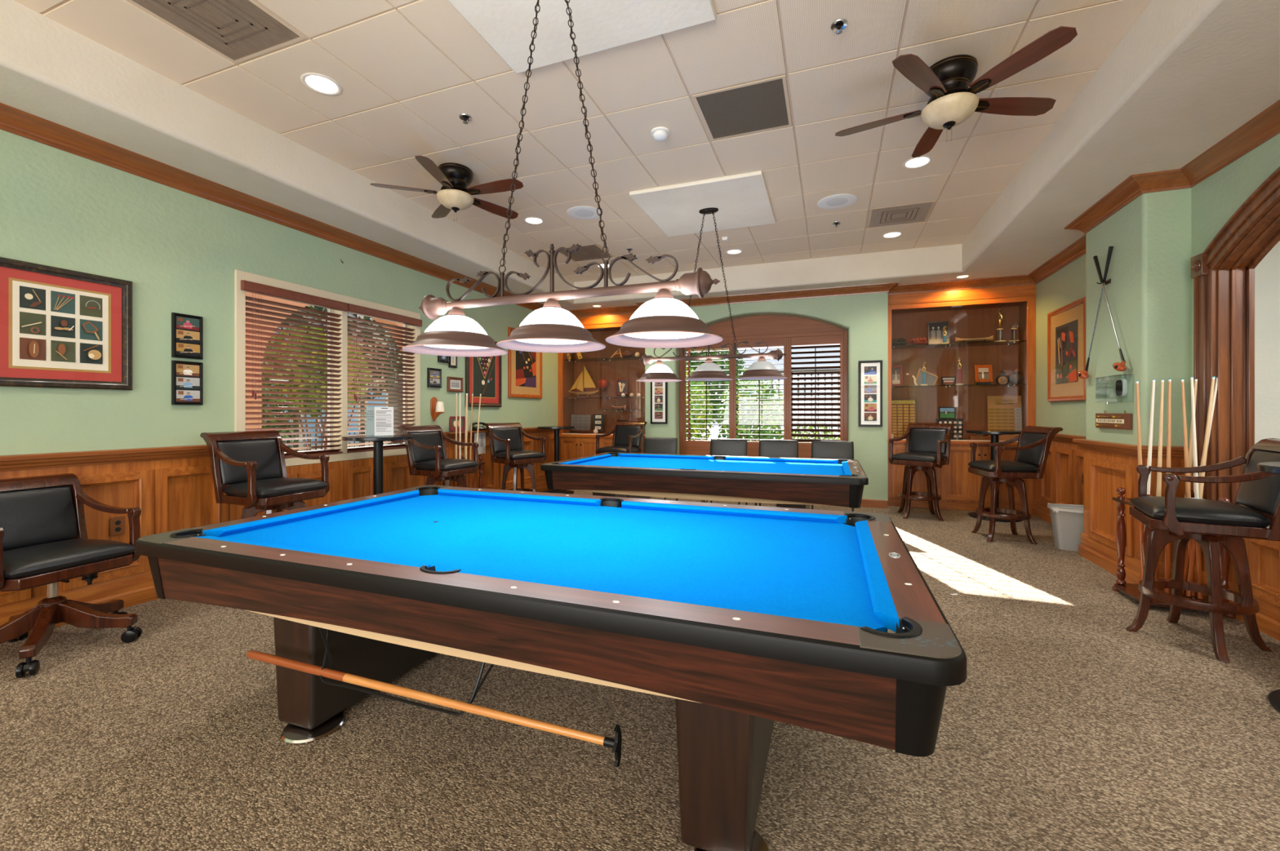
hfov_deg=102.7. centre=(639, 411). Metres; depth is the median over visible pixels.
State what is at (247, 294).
arch
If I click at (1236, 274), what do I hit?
trim
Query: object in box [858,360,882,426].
photo frame
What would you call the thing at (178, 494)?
wainscoting
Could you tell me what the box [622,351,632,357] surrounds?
football
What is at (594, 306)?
recessed light
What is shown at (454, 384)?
print
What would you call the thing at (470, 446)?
pool cue
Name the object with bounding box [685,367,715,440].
shrub
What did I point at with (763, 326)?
window
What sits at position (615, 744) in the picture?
stick
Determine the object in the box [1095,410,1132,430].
scoreboard
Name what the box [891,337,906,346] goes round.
toy car
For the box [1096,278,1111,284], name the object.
hanger
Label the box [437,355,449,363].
photo frame
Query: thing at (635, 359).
glass shelf
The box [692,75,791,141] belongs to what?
ceiling vent
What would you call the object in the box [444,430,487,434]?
trim
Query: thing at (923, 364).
trophy
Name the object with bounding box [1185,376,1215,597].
pool cue
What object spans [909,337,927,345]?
toy car
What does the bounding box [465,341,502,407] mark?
print
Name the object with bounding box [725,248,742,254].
recessed light
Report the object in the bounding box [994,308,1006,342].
trophy
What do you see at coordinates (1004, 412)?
plaque
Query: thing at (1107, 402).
guard
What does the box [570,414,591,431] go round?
plaque
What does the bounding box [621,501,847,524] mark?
cushion
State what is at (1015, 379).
vase
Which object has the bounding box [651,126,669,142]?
smoke detector
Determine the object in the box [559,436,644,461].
base cabinet
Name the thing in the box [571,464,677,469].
cushion
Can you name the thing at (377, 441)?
bar table
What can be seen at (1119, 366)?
club
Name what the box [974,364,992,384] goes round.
photo frame
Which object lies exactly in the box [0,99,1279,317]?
trim
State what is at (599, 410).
glass shelf
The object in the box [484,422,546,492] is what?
bar stool
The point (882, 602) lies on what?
cushion
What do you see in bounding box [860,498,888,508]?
baseboard
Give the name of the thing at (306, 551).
cushion
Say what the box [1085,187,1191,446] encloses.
wall
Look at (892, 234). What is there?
recessed light
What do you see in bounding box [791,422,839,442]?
shrub
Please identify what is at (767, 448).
chair
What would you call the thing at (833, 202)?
grille
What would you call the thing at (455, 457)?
pool cue
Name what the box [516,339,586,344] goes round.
diffuser
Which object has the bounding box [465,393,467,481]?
pool cue
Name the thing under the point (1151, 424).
pool cue
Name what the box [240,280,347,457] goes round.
blind
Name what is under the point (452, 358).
print
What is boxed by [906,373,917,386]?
stick
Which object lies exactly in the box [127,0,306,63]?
ceiling vent
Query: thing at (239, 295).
window
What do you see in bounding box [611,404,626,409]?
canoe
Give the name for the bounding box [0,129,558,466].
wall
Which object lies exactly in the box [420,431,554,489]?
wainscoting
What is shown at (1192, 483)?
trim
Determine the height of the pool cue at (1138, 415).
1.460 m
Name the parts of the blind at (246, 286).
pull cord, rail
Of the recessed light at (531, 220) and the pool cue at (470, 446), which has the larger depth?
the pool cue at (470, 446)
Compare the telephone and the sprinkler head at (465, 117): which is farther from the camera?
the telephone
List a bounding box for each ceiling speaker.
[566,205,600,220]
[817,193,857,209]
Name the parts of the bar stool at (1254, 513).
arm post, leg, arm post, leg, arm, seat frame, seat, leg, arm, leg, panel, backrest, rail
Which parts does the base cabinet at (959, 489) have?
door, door, door, door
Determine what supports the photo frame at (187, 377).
attached to the wall at (180, 251)
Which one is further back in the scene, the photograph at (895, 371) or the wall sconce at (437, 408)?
the photograph at (895, 371)
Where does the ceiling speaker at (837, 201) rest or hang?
attached to the ceiling at (406, 71)
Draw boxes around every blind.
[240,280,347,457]
[346,303,422,453]
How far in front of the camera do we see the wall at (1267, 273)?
4.69 m
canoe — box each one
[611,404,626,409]
[955,335,993,342]
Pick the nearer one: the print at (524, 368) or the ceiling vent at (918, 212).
the ceiling vent at (918, 212)
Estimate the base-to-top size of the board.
0.310 m
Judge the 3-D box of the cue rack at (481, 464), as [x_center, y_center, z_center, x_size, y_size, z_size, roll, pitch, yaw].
[-2.139,0.924,6.198,0.380,0.754,0.400,0,0,20]
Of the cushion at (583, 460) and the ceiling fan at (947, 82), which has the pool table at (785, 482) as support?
the cushion at (583, 460)
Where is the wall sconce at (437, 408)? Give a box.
[430,397,444,422]
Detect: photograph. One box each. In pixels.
[451,418,463,429]
[616,380,626,393]
[892,368,900,383]
[927,320,950,344]
[942,377,955,384]
[978,368,989,379]
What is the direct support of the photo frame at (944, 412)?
on the ball rack at (957, 429)
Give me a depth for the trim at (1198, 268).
3.50 m
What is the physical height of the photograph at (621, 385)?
0.233 m
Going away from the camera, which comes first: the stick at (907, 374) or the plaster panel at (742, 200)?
the plaster panel at (742, 200)
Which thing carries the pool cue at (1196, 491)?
on the cue rack at (1131, 590)
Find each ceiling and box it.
[0,0,1279,311]
[13,0,1151,282]
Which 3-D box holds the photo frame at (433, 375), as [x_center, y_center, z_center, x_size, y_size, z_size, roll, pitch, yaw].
[-2.435,-0.399,6.074,0.029,0.230,0.210,0,0,20]
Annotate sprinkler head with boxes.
[458,113,471,124]
[830,18,848,34]
[832,222,840,226]
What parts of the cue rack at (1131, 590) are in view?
post, plate, post, post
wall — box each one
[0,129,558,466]
[644,292,888,500]
[1035,133,1279,436]
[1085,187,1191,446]
[1254,240,1279,444]
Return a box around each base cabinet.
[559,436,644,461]
[888,443,1034,514]
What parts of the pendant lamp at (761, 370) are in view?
lamp shade, chain, lamp shade, chain, lamp shade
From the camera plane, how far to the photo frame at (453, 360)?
6.37 m
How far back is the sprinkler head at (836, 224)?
5.56 m
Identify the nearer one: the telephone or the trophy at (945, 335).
the telephone
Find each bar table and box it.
[341,435,413,494]
[537,426,576,494]
[965,430,1021,522]
[1257,462,1279,712]
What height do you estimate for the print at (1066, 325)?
1.043 m
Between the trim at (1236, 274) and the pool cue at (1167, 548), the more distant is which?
the pool cue at (1167, 548)
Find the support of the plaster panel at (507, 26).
attached to the ceiling at (406, 71)
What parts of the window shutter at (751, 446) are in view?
tilt rod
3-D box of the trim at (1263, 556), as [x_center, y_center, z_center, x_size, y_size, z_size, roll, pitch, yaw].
[2.478,0.904,-0.220,0.044,0.407,8.320,0,0,20]
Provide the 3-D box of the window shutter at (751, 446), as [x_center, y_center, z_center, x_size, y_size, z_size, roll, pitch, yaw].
[1.797,-0.246,7.693,0.780,1.695,0.081,0,0,20]
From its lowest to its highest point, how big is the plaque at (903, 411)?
0.564 m
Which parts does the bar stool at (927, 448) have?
arm post, arm, leg, leg, seat, seat frame, backrest, rail, leg, leg, arm post, arm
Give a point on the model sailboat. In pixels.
(588, 382)
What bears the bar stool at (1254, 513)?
on the floor
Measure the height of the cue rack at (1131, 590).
0.754 m
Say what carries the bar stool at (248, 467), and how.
on the floor
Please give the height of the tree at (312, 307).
4.816 m
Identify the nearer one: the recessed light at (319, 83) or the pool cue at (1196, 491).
the recessed light at (319, 83)
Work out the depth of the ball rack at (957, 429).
6.99 m
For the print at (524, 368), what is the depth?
7.84 m
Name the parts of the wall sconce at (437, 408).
plate, lamp shade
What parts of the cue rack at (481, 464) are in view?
post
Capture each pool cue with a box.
[454,393,457,487]
[458,393,461,487]
[464,393,466,458]
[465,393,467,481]
[467,393,473,488]
[472,394,480,488]
[1135,380,1143,580]
[1139,379,1155,581]
[1154,379,1164,589]
[1164,378,1171,593]
[1181,378,1195,596]
[1182,377,1217,595]
[1184,378,1197,497]
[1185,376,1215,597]
[1190,377,1203,599]
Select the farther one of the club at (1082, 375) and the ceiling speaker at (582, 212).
the ceiling speaker at (582, 212)
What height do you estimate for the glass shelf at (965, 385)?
0.008 m
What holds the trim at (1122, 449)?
attached to the wall at (1216, 198)
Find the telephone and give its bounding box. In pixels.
[471,422,487,431]
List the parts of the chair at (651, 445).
backrest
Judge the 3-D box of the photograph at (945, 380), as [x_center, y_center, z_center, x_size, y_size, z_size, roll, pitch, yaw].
[4.242,-0.419,7.039,0.151,0.101,0.020,0,0,20]
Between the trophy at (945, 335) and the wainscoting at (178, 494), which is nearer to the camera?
the wainscoting at (178, 494)
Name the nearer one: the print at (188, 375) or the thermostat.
the print at (188, 375)
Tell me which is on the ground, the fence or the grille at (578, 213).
the fence
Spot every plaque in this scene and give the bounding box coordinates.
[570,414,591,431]
[891,399,915,439]
[986,395,1022,440]
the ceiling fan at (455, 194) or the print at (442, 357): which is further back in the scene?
the print at (442, 357)
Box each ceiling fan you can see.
[370,155,523,222]
[835,26,1077,157]
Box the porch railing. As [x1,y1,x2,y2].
[284,430,400,453]
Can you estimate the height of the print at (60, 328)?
0.730 m
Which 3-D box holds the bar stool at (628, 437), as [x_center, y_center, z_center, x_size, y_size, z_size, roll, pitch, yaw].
[-0.266,0.726,7.638,0.591,1.150,0.656,0,0,27]
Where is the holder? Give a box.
[364,407,393,436]
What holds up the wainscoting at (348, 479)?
attached to the wall at (180, 251)
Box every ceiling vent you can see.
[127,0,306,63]
[553,243,614,262]
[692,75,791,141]
[866,200,936,228]
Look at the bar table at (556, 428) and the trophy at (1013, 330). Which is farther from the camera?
the bar table at (556, 428)
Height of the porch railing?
1.010 m
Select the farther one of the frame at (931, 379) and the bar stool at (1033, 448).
the frame at (931, 379)
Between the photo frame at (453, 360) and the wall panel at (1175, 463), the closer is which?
the wall panel at (1175, 463)
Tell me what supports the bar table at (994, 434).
on the floor
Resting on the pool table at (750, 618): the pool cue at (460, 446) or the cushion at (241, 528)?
the cushion at (241, 528)
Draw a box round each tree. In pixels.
[262,305,403,449]
[685,348,748,433]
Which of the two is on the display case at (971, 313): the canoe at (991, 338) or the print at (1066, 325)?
the canoe at (991, 338)
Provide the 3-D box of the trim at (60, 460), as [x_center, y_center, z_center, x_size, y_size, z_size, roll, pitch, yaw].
[-3.357,0.294,3.542,0.074,0.090,11.290,0,0,20]
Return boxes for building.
[265,361,403,451]
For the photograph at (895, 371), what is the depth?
7.30 m
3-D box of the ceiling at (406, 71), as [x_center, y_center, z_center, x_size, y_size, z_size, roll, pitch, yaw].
[-0.343,-2.102,2.401,5.360,0.100,10.260,0,0,20]
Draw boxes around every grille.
[574,209,594,217]
[826,197,848,206]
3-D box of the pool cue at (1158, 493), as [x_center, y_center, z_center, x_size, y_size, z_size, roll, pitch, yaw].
[3.587,0.510,3.539,0.029,1.470,0.029,2,1,20]
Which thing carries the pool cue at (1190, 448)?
on the cue rack at (1131, 590)
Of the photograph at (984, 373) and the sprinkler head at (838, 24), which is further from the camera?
the photograph at (984, 373)
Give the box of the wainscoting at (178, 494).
[0,457,235,605]
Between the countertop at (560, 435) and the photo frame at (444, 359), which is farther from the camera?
the countertop at (560, 435)
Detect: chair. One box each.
[0,473,142,678]
[643,437,677,501]
[702,439,747,505]
[755,440,798,506]
[811,440,853,511]
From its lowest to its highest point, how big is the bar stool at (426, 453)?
1.150 m
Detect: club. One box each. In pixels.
[1077,246,1113,378]
[1093,255,1126,371]
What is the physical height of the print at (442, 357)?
0.133 m
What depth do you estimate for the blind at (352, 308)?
5.35 m
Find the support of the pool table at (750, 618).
on the floor
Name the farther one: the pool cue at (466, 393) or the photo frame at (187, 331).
the pool cue at (466, 393)
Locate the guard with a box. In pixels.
[1098,374,1130,404]
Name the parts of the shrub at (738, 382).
stem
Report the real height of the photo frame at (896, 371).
0.298 m
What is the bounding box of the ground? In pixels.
[692,426,837,440]
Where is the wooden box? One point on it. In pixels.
(970, 437)
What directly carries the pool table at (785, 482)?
on the floor
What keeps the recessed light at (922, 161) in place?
in the ceiling at (406, 71)
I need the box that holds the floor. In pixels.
[0,489,1279,850]
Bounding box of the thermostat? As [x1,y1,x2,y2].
[1115,378,1127,396]
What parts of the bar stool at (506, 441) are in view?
arm, rail, backrest, leg, arm post, leg, seat frame, seat, leg, leg, arm, arm post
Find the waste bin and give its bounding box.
[1047,502,1083,551]
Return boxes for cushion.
[197,536,431,568]
[202,489,418,537]
[438,488,601,506]
[457,569,861,627]
[560,453,611,464]
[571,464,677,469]
[617,453,715,459]
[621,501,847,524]
[712,470,836,475]
[724,457,838,463]
[841,461,851,475]
[854,520,899,632]
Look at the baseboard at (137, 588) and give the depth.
3.34 m
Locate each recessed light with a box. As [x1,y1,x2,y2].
[300,72,342,95]
[523,217,544,224]
[591,305,602,307]
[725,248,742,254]
[881,231,902,238]
[902,155,933,168]
[954,275,970,279]
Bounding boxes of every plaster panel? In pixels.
[448,0,716,73]
[629,170,776,236]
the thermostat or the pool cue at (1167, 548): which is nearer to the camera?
the pool cue at (1167, 548)
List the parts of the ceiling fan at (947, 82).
blade, blade, blade, lamp shade, blade, blade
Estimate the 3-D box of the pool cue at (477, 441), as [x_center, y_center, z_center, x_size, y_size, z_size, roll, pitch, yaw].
[-2.041,0.511,6.386,0.029,1.471,0.186,0,0,22]
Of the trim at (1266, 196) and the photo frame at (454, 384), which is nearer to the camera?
the trim at (1266, 196)
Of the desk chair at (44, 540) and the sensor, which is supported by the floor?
the desk chair at (44, 540)
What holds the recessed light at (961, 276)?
in the ceiling at (1186, 75)
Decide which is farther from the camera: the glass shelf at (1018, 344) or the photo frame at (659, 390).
the photo frame at (659, 390)
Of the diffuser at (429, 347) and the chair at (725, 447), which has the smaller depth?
the diffuser at (429, 347)
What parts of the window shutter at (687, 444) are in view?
tilt rod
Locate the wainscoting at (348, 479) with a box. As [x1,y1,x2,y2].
[235,454,420,519]
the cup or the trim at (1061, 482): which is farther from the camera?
the cup
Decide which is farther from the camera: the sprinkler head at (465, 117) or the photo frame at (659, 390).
the photo frame at (659, 390)
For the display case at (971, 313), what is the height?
2.005 m
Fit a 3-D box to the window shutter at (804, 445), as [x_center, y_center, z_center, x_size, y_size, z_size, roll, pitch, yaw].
[2.540,-0.246,7.412,0.750,1.695,0.075,0,0,20]
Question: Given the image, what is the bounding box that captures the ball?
[998,377,1008,384]
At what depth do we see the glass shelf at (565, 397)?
8.98 m
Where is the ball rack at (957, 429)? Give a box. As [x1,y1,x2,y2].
[935,418,964,439]
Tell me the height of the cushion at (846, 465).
0.035 m
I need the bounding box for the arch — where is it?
[245,291,403,428]
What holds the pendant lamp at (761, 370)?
hanging from the plaster panel at (742, 200)
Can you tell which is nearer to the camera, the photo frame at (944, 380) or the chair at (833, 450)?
the chair at (833, 450)
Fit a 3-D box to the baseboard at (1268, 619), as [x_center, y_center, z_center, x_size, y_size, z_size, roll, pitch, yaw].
[2.872,1.198,1.218,0.310,0.205,11.290,0,0,20]
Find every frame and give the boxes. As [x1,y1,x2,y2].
[171,312,203,359]
[171,360,203,404]
[426,368,441,388]
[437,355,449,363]
[447,376,462,392]
[448,356,457,368]
[448,416,465,431]
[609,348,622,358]
[615,378,628,396]
[650,382,667,424]
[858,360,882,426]
[891,365,902,386]
[914,368,937,386]
[938,407,955,418]
[941,377,955,385]
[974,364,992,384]
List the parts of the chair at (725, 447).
backrest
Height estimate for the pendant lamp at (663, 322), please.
1.732 m
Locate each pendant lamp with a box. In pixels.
[401,0,723,356]
[635,207,787,382]
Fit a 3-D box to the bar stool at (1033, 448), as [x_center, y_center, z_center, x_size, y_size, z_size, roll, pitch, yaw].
[3.818,0.726,5.250,0.648,1.150,0.591,0,0,11]
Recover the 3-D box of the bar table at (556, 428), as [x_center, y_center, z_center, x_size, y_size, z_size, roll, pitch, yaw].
[-1.322,0.768,8.146,0.610,1.066,0.610,0,0,20]
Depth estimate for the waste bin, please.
4.80 m
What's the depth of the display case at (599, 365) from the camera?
9.05 m
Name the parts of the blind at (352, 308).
pull cord, rail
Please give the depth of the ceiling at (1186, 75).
3.37 m
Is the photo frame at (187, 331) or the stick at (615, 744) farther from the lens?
the photo frame at (187, 331)
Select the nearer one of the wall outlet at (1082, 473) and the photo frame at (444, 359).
the wall outlet at (1082, 473)
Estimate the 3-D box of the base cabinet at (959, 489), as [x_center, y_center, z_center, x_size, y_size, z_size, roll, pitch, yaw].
[4.282,0.866,6.993,1.699,0.870,0.613,0,0,20]
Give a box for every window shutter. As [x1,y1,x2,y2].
[683,340,731,450]
[733,337,786,452]
[788,334,843,453]
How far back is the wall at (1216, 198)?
3.65 m
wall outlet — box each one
[110,515,124,536]
[1081,472,1083,484]
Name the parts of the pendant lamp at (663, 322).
lamp shade, post, chain, lamp shade, post, chain, post, lamp shade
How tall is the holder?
0.285 m
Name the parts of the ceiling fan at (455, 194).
blade, blade, blade, lamp shade, blade, blade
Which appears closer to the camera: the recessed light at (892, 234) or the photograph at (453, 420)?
the recessed light at (892, 234)
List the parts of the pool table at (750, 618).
corner post, rail, foot plate, leg, long rail, long rail, leg, foot plate, rail, corner post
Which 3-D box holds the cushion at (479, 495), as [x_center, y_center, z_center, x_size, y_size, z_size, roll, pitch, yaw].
[-0.776,0.521,3.117,1.182,0.035,0.052,0,0,20]
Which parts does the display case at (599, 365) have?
panel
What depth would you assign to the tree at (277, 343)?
9.76 m
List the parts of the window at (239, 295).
sash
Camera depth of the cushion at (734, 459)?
5.47 m
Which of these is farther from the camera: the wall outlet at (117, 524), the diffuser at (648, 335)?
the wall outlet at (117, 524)
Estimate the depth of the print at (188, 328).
3.74 m
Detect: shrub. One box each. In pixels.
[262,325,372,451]
[262,377,299,453]
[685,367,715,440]
[717,367,783,441]
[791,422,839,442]
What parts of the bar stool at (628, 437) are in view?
arm post, arm, seat, backrest, rail, arm post, arm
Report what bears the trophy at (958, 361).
on the display case at (971, 313)
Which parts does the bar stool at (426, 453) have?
rail, arm, backrest, leg, arm post, seat frame, seat, leg, leg, arm, arm post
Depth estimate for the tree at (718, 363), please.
14.30 m
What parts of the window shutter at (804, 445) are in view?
tilt rod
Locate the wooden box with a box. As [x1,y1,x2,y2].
[968,435,990,440]
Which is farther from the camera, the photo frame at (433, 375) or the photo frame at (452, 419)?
the photo frame at (452, 419)
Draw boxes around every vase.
[995,369,1009,384]
[1008,368,1022,384]
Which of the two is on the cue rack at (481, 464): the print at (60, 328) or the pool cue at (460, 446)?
the pool cue at (460, 446)
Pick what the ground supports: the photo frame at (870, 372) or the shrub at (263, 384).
the shrub at (263, 384)
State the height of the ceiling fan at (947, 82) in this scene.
0.434 m
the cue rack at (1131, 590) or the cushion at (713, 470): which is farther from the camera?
the cushion at (713, 470)
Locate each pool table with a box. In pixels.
[134,485,966,850]
[540,452,868,509]
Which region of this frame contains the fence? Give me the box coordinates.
[725,368,839,439]
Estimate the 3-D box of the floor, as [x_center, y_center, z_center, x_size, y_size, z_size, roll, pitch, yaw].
[1.231,1.326,2.156,10.000,0.050,12.100,0,0,20]
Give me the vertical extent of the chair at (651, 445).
0.940 m
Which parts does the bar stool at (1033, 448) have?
arm post, leg, leg, arm, arm post, seat, seat frame, leg, leg, arm, backrest, rail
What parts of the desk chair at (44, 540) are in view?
arm post, leg, leg, rail, leg, backrest, seat frame, seat, panel, leg, leg, arm, arm post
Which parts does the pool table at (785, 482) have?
corner post, rail, leg, long rail, long rail, leg, rail, corner post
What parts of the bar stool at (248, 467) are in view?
arm, rail, backrest, panel, arm post, leg, leg, seat frame, seat, leg, leg, arm, arm post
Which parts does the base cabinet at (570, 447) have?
door, door, door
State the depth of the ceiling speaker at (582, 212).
5.26 m
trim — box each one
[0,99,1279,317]
[0,427,554,471]
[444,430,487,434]
[1034,440,1083,505]
[1052,433,1189,459]
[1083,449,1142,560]
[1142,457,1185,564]
[1190,463,1193,491]
[1191,253,1209,279]
[1193,166,1279,501]
[1195,537,1279,607]
[1217,200,1279,503]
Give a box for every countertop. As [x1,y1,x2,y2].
[559,432,644,438]
[888,439,1017,445]
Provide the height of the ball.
0.104 m
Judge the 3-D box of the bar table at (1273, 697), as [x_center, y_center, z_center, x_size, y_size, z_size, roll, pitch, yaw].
[3.009,0.768,2.101,0.610,1.066,0.610,0,0,20]
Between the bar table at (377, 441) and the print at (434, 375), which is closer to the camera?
the bar table at (377, 441)
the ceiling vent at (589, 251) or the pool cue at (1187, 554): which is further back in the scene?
the ceiling vent at (589, 251)
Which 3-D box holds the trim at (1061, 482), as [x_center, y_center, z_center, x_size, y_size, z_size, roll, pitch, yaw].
[4.607,0.720,5.491,0.044,0.762,2.070,0,0,20]
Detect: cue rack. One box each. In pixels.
[461,455,484,488]
[1111,487,1235,618]
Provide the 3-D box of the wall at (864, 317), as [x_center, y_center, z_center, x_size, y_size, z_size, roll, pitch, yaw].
[1.862,-0.209,7.908,3.472,3.020,0.880,0,0,20]
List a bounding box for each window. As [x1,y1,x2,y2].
[234,269,420,466]
[679,315,848,458]
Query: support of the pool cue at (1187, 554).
on the cue rack at (1131, 590)
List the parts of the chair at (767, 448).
backrest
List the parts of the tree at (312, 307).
stem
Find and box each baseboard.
[0,478,549,635]
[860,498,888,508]
[1031,498,1279,641]
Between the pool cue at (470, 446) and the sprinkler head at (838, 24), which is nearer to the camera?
the sprinkler head at (838, 24)
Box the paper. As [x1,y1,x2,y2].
[474,432,485,454]
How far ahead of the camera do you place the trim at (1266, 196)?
3.44 m
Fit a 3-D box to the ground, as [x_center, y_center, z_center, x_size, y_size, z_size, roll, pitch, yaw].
[-0.316,1.431,13.459,70.000,0.140,65.000,0,0,20]
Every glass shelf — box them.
[564,356,641,362]
[564,396,644,399]
[599,409,644,410]
[891,340,1026,349]
[891,383,1026,387]
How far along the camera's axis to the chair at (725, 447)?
6.79 m
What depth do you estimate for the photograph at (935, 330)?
7.16 m
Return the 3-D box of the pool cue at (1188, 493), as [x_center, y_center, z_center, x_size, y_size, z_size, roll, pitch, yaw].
[3.716,0.511,3.468,0.075,1.470,0.029,0,0,15]
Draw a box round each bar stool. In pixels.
[200,430,329,519]
[397,425,479,487]
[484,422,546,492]
[595,421,647,454]
[888,422,953,521]
[968,426,1062,544]
[1125,438,1279,663]
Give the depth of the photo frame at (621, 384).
8.77 m
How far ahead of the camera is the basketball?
8.89 m
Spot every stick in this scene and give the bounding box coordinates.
[246,650,622,768]
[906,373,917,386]
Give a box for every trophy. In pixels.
[920,361,927,385]
[941,325,948,343]
[955,357,963,385]
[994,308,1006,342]
[1009,321,1017,341]
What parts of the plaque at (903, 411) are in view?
header plate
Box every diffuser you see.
[424,345,488,349]
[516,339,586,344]
[624,332,703,339]
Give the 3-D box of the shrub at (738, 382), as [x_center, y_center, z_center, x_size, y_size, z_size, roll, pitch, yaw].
[2.228,0.236,10.275,1.403,2.264,1.165,0,0,20]
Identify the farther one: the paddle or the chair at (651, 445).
the paddle
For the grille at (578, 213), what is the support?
attached to the ceiling speaker at (582, 212)
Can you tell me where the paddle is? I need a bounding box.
[576,352,582,359]
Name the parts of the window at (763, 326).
sash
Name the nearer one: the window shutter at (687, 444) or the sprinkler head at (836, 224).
the sprinkler head at (836, 224)
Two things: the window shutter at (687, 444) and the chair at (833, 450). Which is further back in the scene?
the window shutter at (687, 444)
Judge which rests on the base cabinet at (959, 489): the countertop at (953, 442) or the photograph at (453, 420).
the countertop at (953, 442)
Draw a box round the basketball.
[597,378,608,389]
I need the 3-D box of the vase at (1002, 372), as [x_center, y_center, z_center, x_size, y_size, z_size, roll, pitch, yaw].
[4.915,-0.466,6.940,0.156,0.214,0.156,0,0,20]
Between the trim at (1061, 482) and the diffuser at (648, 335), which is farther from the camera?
the trim at (1061, 482)
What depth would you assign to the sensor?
6.01 m
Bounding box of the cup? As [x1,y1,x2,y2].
[994,319,1005,328]
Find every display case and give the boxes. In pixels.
[558,313,644,435]
[888,284,1035,442]
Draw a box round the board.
[592,414,604,432]
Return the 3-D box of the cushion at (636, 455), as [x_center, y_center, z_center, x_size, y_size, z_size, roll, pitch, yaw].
[0.280,0.521,5.948,1.182,0.035,0.052,0,0,20]
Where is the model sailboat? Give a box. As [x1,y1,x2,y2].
[568,364,599,397]
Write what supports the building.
on the ground
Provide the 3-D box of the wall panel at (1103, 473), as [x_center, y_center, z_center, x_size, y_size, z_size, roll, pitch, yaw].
[3.836,0.720,4.194,0.044,0.762,0.900,0,0,20]
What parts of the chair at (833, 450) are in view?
backrest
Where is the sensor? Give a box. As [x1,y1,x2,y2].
[721,236,728,240]
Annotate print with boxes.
[0,257,132,390]
[176,316,199,355]
[176,364,199,402]
[430,370,439,386]
[440,355,447,360]
[450,356,455,365]
[450,380,460,388]
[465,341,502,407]
[507,326,542,399]
[1047,296,1085,402]

